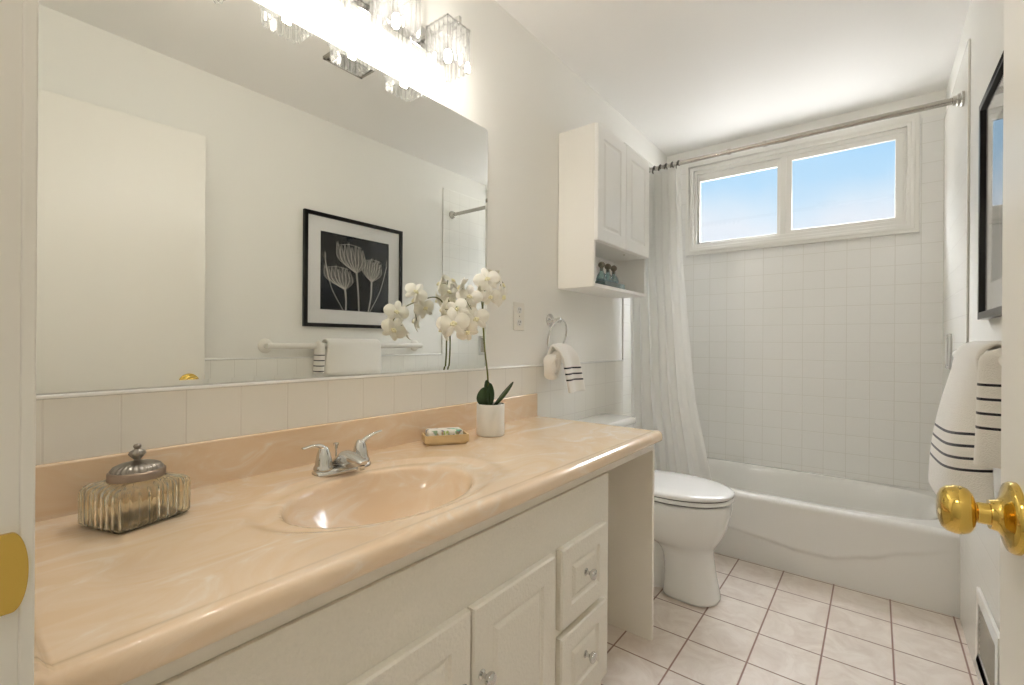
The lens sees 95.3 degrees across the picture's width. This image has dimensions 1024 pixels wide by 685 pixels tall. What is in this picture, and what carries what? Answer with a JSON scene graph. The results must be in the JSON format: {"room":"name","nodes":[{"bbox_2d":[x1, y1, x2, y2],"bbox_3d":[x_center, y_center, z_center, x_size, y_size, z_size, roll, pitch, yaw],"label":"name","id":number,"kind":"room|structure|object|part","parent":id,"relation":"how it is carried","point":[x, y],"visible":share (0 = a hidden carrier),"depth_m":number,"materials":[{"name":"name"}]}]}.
{"room":"bathroom","nodes":[
{"label":"bathroom","id":0,"kind":"room"},
{"bbox_2d":[36,0,666,464],"bbox_3d":[-0.191,-0.111,1.754,0.112,2.452,4.329,0,0,38],"label":"wall","id":1,"kind":"structure","parent":0,"point":[515,88],"depth_m":1.82,"materials":[{"name":"paint"}]},
{"bbox_2d":[36,0,487,393],"bbox_3d":[-0.493,-0.360,1.289,0.004,0.914,1.286,0,0,38],"label":"wall mirror","id":2,"kind":"object","parent":1,"relation":"attached to","point":[227,192],"visible":0.97,"depth_m":1.09,"materials":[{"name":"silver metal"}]},
{"bbox_2d":[35,393,536,521],"bbox_3d":[-0.389,0.274,1.407,0.014,0.103,1.613,0,0,38],"label":"backsplash","id":3,"kind":"structure","parent":1,"relation":"attached to","point":[58,485],"depth_m":1.12,"materials":[{"name":"stone"}]},
{"bbox_2d":[310,0,469,82],"bbox_3d":[-0.410,-0.941,1.261,0.162,0.161,0.755,0,0,38],"label":"vanity light","id":4,"kind":"object","parent":1,"relation":"attached to","point":[445,40],"visible":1,"depth_m":1.39,"materials":[{"name":"glass"}]},
{"bbox_3d":[-0.455,-0.928,1.162,0.110,0.134,0.110,0,0,38],"label":"lamp shade","id":5,"kind":"part","parent":4,"relation":"part of","materials":[{"name":"clear glass"}]},
{"bbox_3d":[-0.464,-0.985,1.303,0.026,0.075,0.755,0,0,38],"label":"plate","id":6,"kind":"part","parent":4,"relation":"part of","materials":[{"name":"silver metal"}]},
{"bbox_3d":[-0.330,-0.927,1.323,0.110,0.134,0.110,0,0,38],"label":"lamp shade","id":7,"kind":"part","parent":4,"relation":"part of","materials":[{"name":"clear glass"}]},
{"bbox_3d":[-0.330,-0.909,1.323,0.021,0.038,0.021,0,0,38],"label":"bulb","id":8,"kind":"part","parent":4,"relation":"part of","materials":[{"name":"white glass"}]},
{"bbox_3d":[-0.204,-0.926,1.484,0.110,0.134,0.110,0,0,38],"label":"lamp shade","id":9,"kind":"part","parent":4,"relation":"part of","materials":[{"name":"clear glass"}]},
{"bbox_3d":[-0.214,-0.989,1.492,0.135,0.048,0.040,0,0,38],"label":"arm","id":10,"kind":"part","parent":4,"relation":"part of","materials":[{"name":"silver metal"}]},
{"bbox_2d":[513,302,523,330],"bbox_3d":[0.030,-0.105,1.958,0.008,0.118,0.074,0,0,38],"label":"wall outlet","id":11,"kind":"object","parent":1,"relation":"attached to","point":[518,307],"visible":1,"depth_m":1.95,"materials":[{"name":"white plastic"}]},
{"bbox_2d":[517,319,521,325],"bbox_3d":[0.032,-0.080,1.956,0.002,0.027,0.032,0,0,38],"label":"receptacle","id":12,"kind":"object","parent":11,"relation":"attached to","point":[519,321],"depth_m":1.95,"materials":[{"name":"white plastic"}]},
{"bbox_2d":[546,314,566,349],"bbox_3d":[0.193,-0.037,2.114,0.074,0.181,0.152,0,0,38],"label":"towel ring","id":13,"kind":"object","parent":1,"relation":"attached to","point":[550,320],"visible":0.94,"depth_m":2.12,"materials":[{"name":"silver metal"}]},
{"bbox_2d":[543,343,584,392],"bbox_3d":[0.234,0.118,2.113,0.108,0.224,0.222,0,0,38],"label":"hand towel","id":14,"kind":"object","parent":1,"relation":"attached to","point":[569,356],"visible":1,"depth_m":2.07,"materials":[{"name":"white fabric"}]},
{"bbox_2d":[558,122,648,298],"bbox_3d":[0.483,-0.612,2.371,0.207,0.732,0.596,0,0,38],"label":"upper cabinet","id":15,"kind":"object","parent":1,"relation":"attached to","point":[604,183],"visible":1,"depth_m":2.18,"materials":[{"name":"white wood"}]},
{"bbox_3d":[0.298,-0.614,2.148,0.188,0.732,0.016,0,0,38],"label":"panel","id":16,"kind":"part","parent":15,"relation":"part of","materials":[{"name":"white wood"}]},
{"bbox_2d":[595,280,622,288],"bbox_3d":[0.485,-0.278,2.343,0.080,0.029,0.228,0,0,38],"label":"tray","id":17,"kind":"object","parent":15,"relation":"in","point":[608,283],"visible":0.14,"depth_m":2.31,"materials":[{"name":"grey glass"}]},
{"bbox_2d":[596,262,606,284],"bbox_3d":[0.438,-0.330,2.283,0.052,0.121,0.052,0,0,38],"label":"bottle","id":18,"kind":"object","parent":17,"relation":"on","point":[601,265],"visible":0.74,"depth_m":2.27,"materials":[{"name":"teal glass"}]},
{"bbox_3d":[0.438,-0.313,2.283,0.052,0.087,0.052,0,0,38],"label":"glass","id":19,"kind":"part","parent":18,"relation":"part of","materials":[{"name":"teal glass"}]},
{"bbox_2d":[603,264,612,281],"bbox_3d":[0.480,-0.330,2.336,0.052,0.121,0.052,0,0,38],"label":"bottle","id":20,"kind":"object","parent":17,"relation":"on","point":[607,266],"visible":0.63,"depth_m":2.33,"materials":[{"name":"teal glass"}]},
{"bbox_2d":[609,265,618,282],"bbox_3d":[0.521,-0.329,2.389,0.052,0.121,0.052,0,0,38],"label":"bottle","id":21,"kind":"object","parent":17,"relation":"on","point":[613,268],"visible":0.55,"depth_m":2.38,"materials":[{"name":"teal glass"}]},
{"bbox_3d":[0.467,-0.715,2.195,0.018,0.522,0.296,0,0,38],"label":"door","id":22,"kind":"part","parent":15,"relation":"part of","materials":[{"name":"white wood"}]},
{"bbox_3d":[0.655,-0.611,2.605,0.188,0.732,0.016,0,0,38],"label":"panel","id":23,"kind":"part","parent":15,"relation":"part of","materials":[{"name":"white wood"}]},
{"bbox_3d":[0.651,-0.714,2.431,0.018,0.522,0.296,0,0,38],"label":"door","id":24,"kind":"part","parent":15,"relation":"part of","materials":[{"name":"white wood"}]},
{"bbox_2d":[494,0,970,155],"bbox_3d":[0.438,-1.373,1.283,1.709,0.080,4.349,0,0,38],"label":"ceiling","id":25,"kind":"structure","parent":0,"point":[689,75],"depth_m":2.16,"materials":[{"name":"paint"}]},
{"bbox_2d":[601,552,979,684],"bbox_3d":[0.420,1.159,1.283,1.709,0.080,4.349,0,0,38],"label":"floor","id":26,"kind":"structure","parent":0,"point":[768,625],"depth_m":1.75,"materials":[{"name":"tile"}]},
{"bbox_2d":[122,444,654,684],"bbox_3d":[-0.156,0.737,1.249,0.574,0.756,1.648,0,0,38],"label":"vanity cabinet","id":27,"kind":"object","parent":26,"relation":"on","point":[528,593],"visible":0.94,"depth_m":0.98,"materials":[{"name":"laminate"}]},
{"bbox_2d":[34,393,662,684],"bbox_3d":[-0.165,0.347,1.242,0.570,0.246,1.627,0,0,38],"label":"countertop","id":28,"kind":"structure","parent":27,"relation":"on","point":[261,536],"depth_m":0.83,"materials":[{"name":"stone"}]},
{"bbox_2d":[78,443,190,533],"bbox_3d":[-0.674,0.251,0.839,0.118,0.135,0.128,0,0,21],"label":"glass jar","id":29,"kind":"object","parent":28,"relation":"on","point":[138,493],"visible":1,"depth_m":0.80,"materials":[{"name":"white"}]},
{"bbox_3d":[-0.675,0.279,0.839,0.118,0.079,0.128,0,0,21],"label":"glass","id":30,"kind":"part","parent":29,"relation":"part of","materials":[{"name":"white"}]},
{"bbox_2d":[301,430,381,476],"bbox_3d":[-0.423,0.280,1.175,0.169,0.086,0.145,0,0,-8],"label":"faucet","id":31,"kind":"object","parent":28,"relation":"on","point":[358,459],"visible":1,"depth_m":1.13,"materials":[{"name":"silver metal"}]},
{"bbox_3d":[-0.467,0.279,1.124,0.047,0.065,0.076,0,0,38],"label":"handle","id":32,"kind":"part","parent":31,"relation":"part of","materials":[{"name":"silver metal"}]},
{"bbox_3d":[-0.451,0.286,1.194,0.015,0.055,0.015,0,0,38],"label":"pop rod","id":33,"kind":"part","parent":31,"relation":"part of","materials":[{"name":"silver metal"}]},
{"bbox_3d":[-0.427,0.317,1.175,0.056,0.013,0.152,0,0,38],"label":"plate","id":34,"kind":"part","parent":31,"relation":"part of","materials":[{"name":"silver metal"}]},
{"bbox_3d":[-0.399,0.292,1.153,0.112,0.042,0.058,0,0,38],"label":"spout","id":35,"kind":"part","parent":31,"relation":"part of","materials":[{"name":"silver metal"}]},
{"bbox_3d":[-0.385,0.275,1.228,0.047,0.074,0.080,0,0,38],"label":"handle","id":36,"kind":"part","parent":31,"relation":"part of","materials":[{"name":"silver metal"}]},
{"bbox_2d":[422,430,468,445],"bbox_3d":[-0.213,0.306,1.483,0.140,0.032,0.072,0,0,-19],"label":"soap dish","id":37,"kind":"object","parent":28,"relation":"on","point":[458,438],"visible":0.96,"depth_m":1.45,"materials":[{"name":"brown wood"}]},
{"bbox_2d":[425,427,462,435],"bbox_3d":[-0.215,0.294,1.482,0.112,0.032,0.056,0,0,-19],"label":"soap","id":38,"kind":"object","parent":37,"relation":"in","point":[449,430],"visible":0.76,"depth_m":1.46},
{"bbox_2d":[436,268,513,436],"bbox_3d":[-0.126,0.032,1.553,0.121,0.581,0.342,0,0,38],"label":"potted orchid","id":39,"kind":"object","parent":28,"relation":"on","point":[462,316],"visible":1,"depth_m":1.57,"materials":[{"name":"white plant"}]},
{"bbox_3d":[-0.210,-0.040,1.449,0.023,0.080,0.087,0,0,5],"label":"flower","id":40,"kind":"part","parent":39,"relation":"part of","materials":[{"name":"white plant"}]},
{"bbox_3d":[-0.208,-0.101,1.457,0.018,0.078,0.089,0,0,6],"label":"flower","id":41,"kind":"part","parent":39,"relation":"part of","materials":[{"name":"white plant"}]},
{"bbox_3d":[-0.181,-0.060,1.436,0.104,0.092,0.013,0,0,-9],"label":"flower","id":42,"kind":"part","parent":39,"relation":"part of","materials":[{"name":"white plant"}]},
{"bbox_3d":[-0.173,-0.100,1.477,0.074,0.075,0.019,0,0,7],"label":"flower","id":43,"kind":"part","parent":39,"relation":"part of","materials":[{"name":"white plant"}]},
{"bbox_3d":[-0.161,-0.172,1.525,0.026,0.074,0.080,0,0,9],"label":"flower","id":44,"kind":"part","parent":39,"relation":"part of","materials":[{"name":"white plant"}]},
{"bbox_3d":[-0.143,-0.034,1.492,0.071,0.063,0.037,0,0,4],"label":"flower","id":45,"kind":"part","parent":39,"relation":"part of","materials":[{"name":"white plant"}]},
{"bbox_3d":[-0.139,-0.149,1.527,0.089,0.077,0.018,0,0,-8],"label":"flower","id":46,"kind":"part","parent":39,"relation":"part of","materials":[{"name":"white plant"}]},
{"bbox_3d":[-0.146,0.029,1.544,0.034,0.388,0.229,0,0,33],"label":"stem","id":47,"kind":"part","parent":39,"relation":"part of","materials":[{"name":"green plant"}]},
{"bbox_3d":[-0.121,-0.076,1.528,0.095,0.086,0.015,0,0,-13],"label":"flower","id":48,"kind":"part","parent":39,"relation":"part of","materials":[{"name":"white plant"}]},
{"bbox_3d":[-0.088,-0.217,1.625,0.064,0.085,0.077,0,0,38],"label":"flower","id":49,"kind":"part","parent":39,"relation":"part of","materials":[{"name":"white plant"}]},
{"bbox_3d":[-0.075,0.269,1.620,0.097,0.108,0.097,0,0,38],"label":"pot","id":50,"kind":"part","parent":39,"relation":"part of","materials":[{"name":"white ceramic"}]},
{"bbox_3d":[-0.077,-0.160,1.613,0.077,0.065,0.025,0,0,-13],"label":"flower","id":51,"kind":"part","parent":39,"relation":"part of","materials":[{"name":"white plant"}]},
{"bbox_3d":[-0.040,-0.159,1.654,0.024,0.075,0.080,0,0,27],"label":"flower","id":52,"kind":"part","parent":39,"relation":"part of","materials":[{"name":"white plant"}]},
{"bbox_3d":[-0.183,0.776,0.815,0.018,0.478,0.306,0,0,38],"label":"door","id":53,"kind":"part","parent":27,"relation":"part of","materials":[{"name":"laminate"}]},
{"bbox_3d":[-0.050,0.680,0.943,0.032,0.030,0.030,0,0,38],"label":"knob","id":54,"kind":"part","parent":27,"relation":"part of","materials":[{"name":"silver metal"}]},
{"bbox_3d":[0.009,0.777,1.061,0.018,0.478,0.306,0,0,38],"label":"door","id":55,"kind":"part","parent":27,"relation":"part of","materials":[{"name":"laminate"}]},
{"bbox_3d":[0.198,0.876,1.304,0.018,0.213,0.254,0,0,38],"label":"drawer","id":56,"kind":"part","parent":27,"relation":"part of","materials":[{"name":"laminate"}]},
{"bbox_3d":[0.199,0.644,1.304,0.018,0.208,0.254,0,0,38],"label":"drawer","id":57,"kind":"part","parent":27,"relation":"part of","materials":[{"name":"laminate"}]},
{"bbox_3d":[0.216,0.868,1.286,0.032,0.030,0.030,0,0,38],"label":"knob","id":58,"kind":"part","parent":27,"relation":"part of","materials":[{"name":"silver metal"}]},
{"bbox_3d":[0.218,0.640,1.286,0.032,0.030,0.030,0,0,38],"label":"knob","id":59,"kind":"part","parent":27,"relation":"part of","materials":[{"name":"silver metal"}]},
{"bbox_3d":[0.324,0.762,1.908,0.520,0.713,0.018,0,0,38],"label":"panel","id":60,"kind":"part","parent":27,"relation":"part of","materials":[{"name":"white wood"}]},
{"bbox_2d":[575,413,734,606],"bbox_3d":[0.657,0.755,2.185,0.707,0.731,0.392,0,0,38],"label":"toilet","id":61,"kind":"object","parent":26,"relation":"on","point":[692,514],"visible":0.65,"depth_m":1.98,"materials":[{"name":"ceramic"}]},
{"bbox_3d":[0.460,0.406,2.341,0.200,0.036,0.392,0,0,38],"label":"tank lid","id":62,"kind":"part","parent":61,"relation":"part of","materials":[{"name":"ceramic"}]},
{"bbox_3d":[0.724,0.904,2.132,0.520,0.434,0.358,0,0,38],"label":"bowl","id":63,"kind":"part","parent":61,"relation":"part of","materials":[{"name":"ceramic"}]},
{"bbox_3d":[0.738,0.675,2.122,0.501,0.016,0.372,0,0,38],"label":"seat","id":64,"kind":"part","parent":61,"relation":"part of","materials":[{"name":"ceramic"}]},
{"bbox_3d":[0.738,0.651,2.122,0.502,0.024,0.374,0,0,38],"label":"lid","id":65,"kind":"part","parent":61,"relation":"part of","materials":[{"name":"ceramic"}]},
{"bbox_2d":[707,457,959,617],"bbox_3d":[1.460,0.954,2.613,1.467,0.345,0.683,0,0,38],"label":"bathtub","id":66,"kind":"object","parent":26,"relation":"on","point":[888,541],"visible":0.62,"depth_m":2.22,"materials":[{"name":"ceramic"}]},
{"bbox_2d":[667,89,945,490],"bbox_3d":[1.716,-0.098,2.932,1.469,2.452,0.124,0,0,38],"label":"wall","id":67,"kind":"structure","parent":0,"point":[825,358],"depth_m":2.74,"materials":[{"name":"tile"}]},
{"bbox_2d":[685,114,919,256],"bbox_3d":[1.706,-0.902,2.883,1.224,0.628,0.082,0,0,38],"label":"window","id":68,"kind":"structure","parent":67,"relation":"in","point":[905,131],"depth_m":2.80,"materials":[{"name":"paint"}]},
{"bbox_3d":[1.481,-0.899,3.068,0.522,0.500,0.026,0,0,38],"label":"sash","id":69,"kind":"part","parent":68,"relation":"part of","materials":[{"name":"paint"}]},
{"bbox_3d":[1.915,-0.896,2.717,0.562,0.500,0.022,0,0,38],"label":"sash","id":70,"kind":"part","parent":68,"relation":"part of","materials":[{"name":"paint"}]},
{"bbox_2d":[942,0,1003,684],"bbox_3d":[1.037,-0.102,0.796,0.111,2.452,4.329,0,0,38],"label":"wall","id":71,"kind":"structure","parent":0,"point":[980,49],"depth_m":1.77,"materials":[{"name":"paint"}]},
{"bbox_2d":[649,90,964,171],"bbox_3d":[1.249,-0.983,2.325,1.453,0.060,0.060,0,0,38],"label":"shower rod","id":72,"kind":"object","parent":71,"relation":"attached to","point":[959,99],"visible":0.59,"depth_m":2.13,"materials":[{"name":"silver metal"}]},
{"bbox_2d":[630,166,711,479],"bbox_3d":[0.886,-0.030,2.579,0.527,1.865,0.056,0,0,38],"label":"shower curtain","id":73,"kind":"object","parent":72,"relation":"hanging from","point":[662,383],"visible":0.73,"depth_m":2.60,"materials":[{"name":"white fabric"}]},
{"bbox_2d":[945,334,951,369],"bbox_3d":[2.046,0.048,2.183,0.014,0.165,0.120,0,0,38],"label":"soap dish","id":74,"kind":"object","parent":71,"relation":"attached to","point":[948,350],"visible":0.96,"depth_m":2.14,"materials":[{"name":"ceramic"}]},
{"bbox_2d":[928,341,1001,502],"bbox_3d":[1.168,0.205,1.184,0.148,0.414,0.434,0,0,38],"label":"bath towel","id":75,"kind":"object","parent":71,"relation":"attached to","point":[965,449],"visible":0.77,"depth_m":1.07,"materials":[{"name":"white fabric"}]},
{"bbox_2d":[952,350,1001,365],"bbox_3d":[1.245,0.043,1.197,0.074,0.080,1.130,0,0,38],"label":"towel bar","id":76,"kind":"object","parent":71,"relation":"attached to","point":[953,353],"visible":0.05,"depth_m":1.00,"materials":[{"name":"silver metal"}]},
{"bbox_2d":[976,586,999,684],"bbox_3d":[1.420,0.923,1.391,0.010,0.243,0.348,0,0,38],"label":"air vent","id":77,"kind":"object","parent":71,"relation":"in","point":[987,632],"visible":0.91,"depth_m":1.40,"materials":[{"name":"white metal"}]},
{"bbox_2d":[977,51,1003,319],"bbox_3d":[1.290,-0.414,1.212,0.025,0.685,0.711,0,0,38],"label":"framed picture","id":78,"kind":"object","parent":71,"relation":"attached to","point":[990,165],"visible":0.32,"depth_m":1.40,"materials":[{"name":"black paint"}]},
{"bbox_2d":[991,108,1002,281],"bbox_3d":[1.293,-0.418,1.210,0.006,0.488,0.503,0,0,38],"label":"print","id":79,"kind":"object","parent":78,"relation":"attached to","point":[997,116],"depth_m":1.35},
{"bbox_3d":[-0.355,-0.112,0.278,1.469,2.452,0.120,0,0,38],"label":"wall","id":80,"kind":"structure","parent":0,"visible":0},
{"bbox_2d":[0,0,38,684],"bbox_3d":[-0.152,0.057,0.115,0.816,2.117,0.134,0,0,38],"label":"trim","id":81,"kind":"structure","parent":80,"relation":"attached to","point":[19,19],"depth_m":0.39,"materials":[{"name":"white wood"}]},
{"bbox_3d":[-0.418,0.191,0.382,0.004,0.066,0.030,0,0,38],"label":"strike plate","id":82,"kind":"part","parent":81,"relation":"part of","materials":[{"name":"gold metal"}]},
{"bbox_2d":[936,0,1023,684],"bbox_3d":[0.383,0.079,0.277,0.103,2.057,0.789,0,0,34],"label":"door","id":83,"kind":"structure","parent":80,"relation":"in","point":[957,510],"depth_m":0.54,"materials":[{"name":"paint"}]},
{"bbox_3d":[0.540,0.202,0.559,0.046,0.057,0.057,0,0,38],"label":"knob handle","id":84,"kind":"part","parent":83,"relation":"part of","materials":[{"name":"gold metal"}]},
{"bbox_3d":[0.568,0.202,0.540,0.022,0.081,0.081,0,0,34],"label":"knob","id":85,"kind":"part","parent":83,"relation":"part of","materials":[{"name":"gold metal"}]}
]}

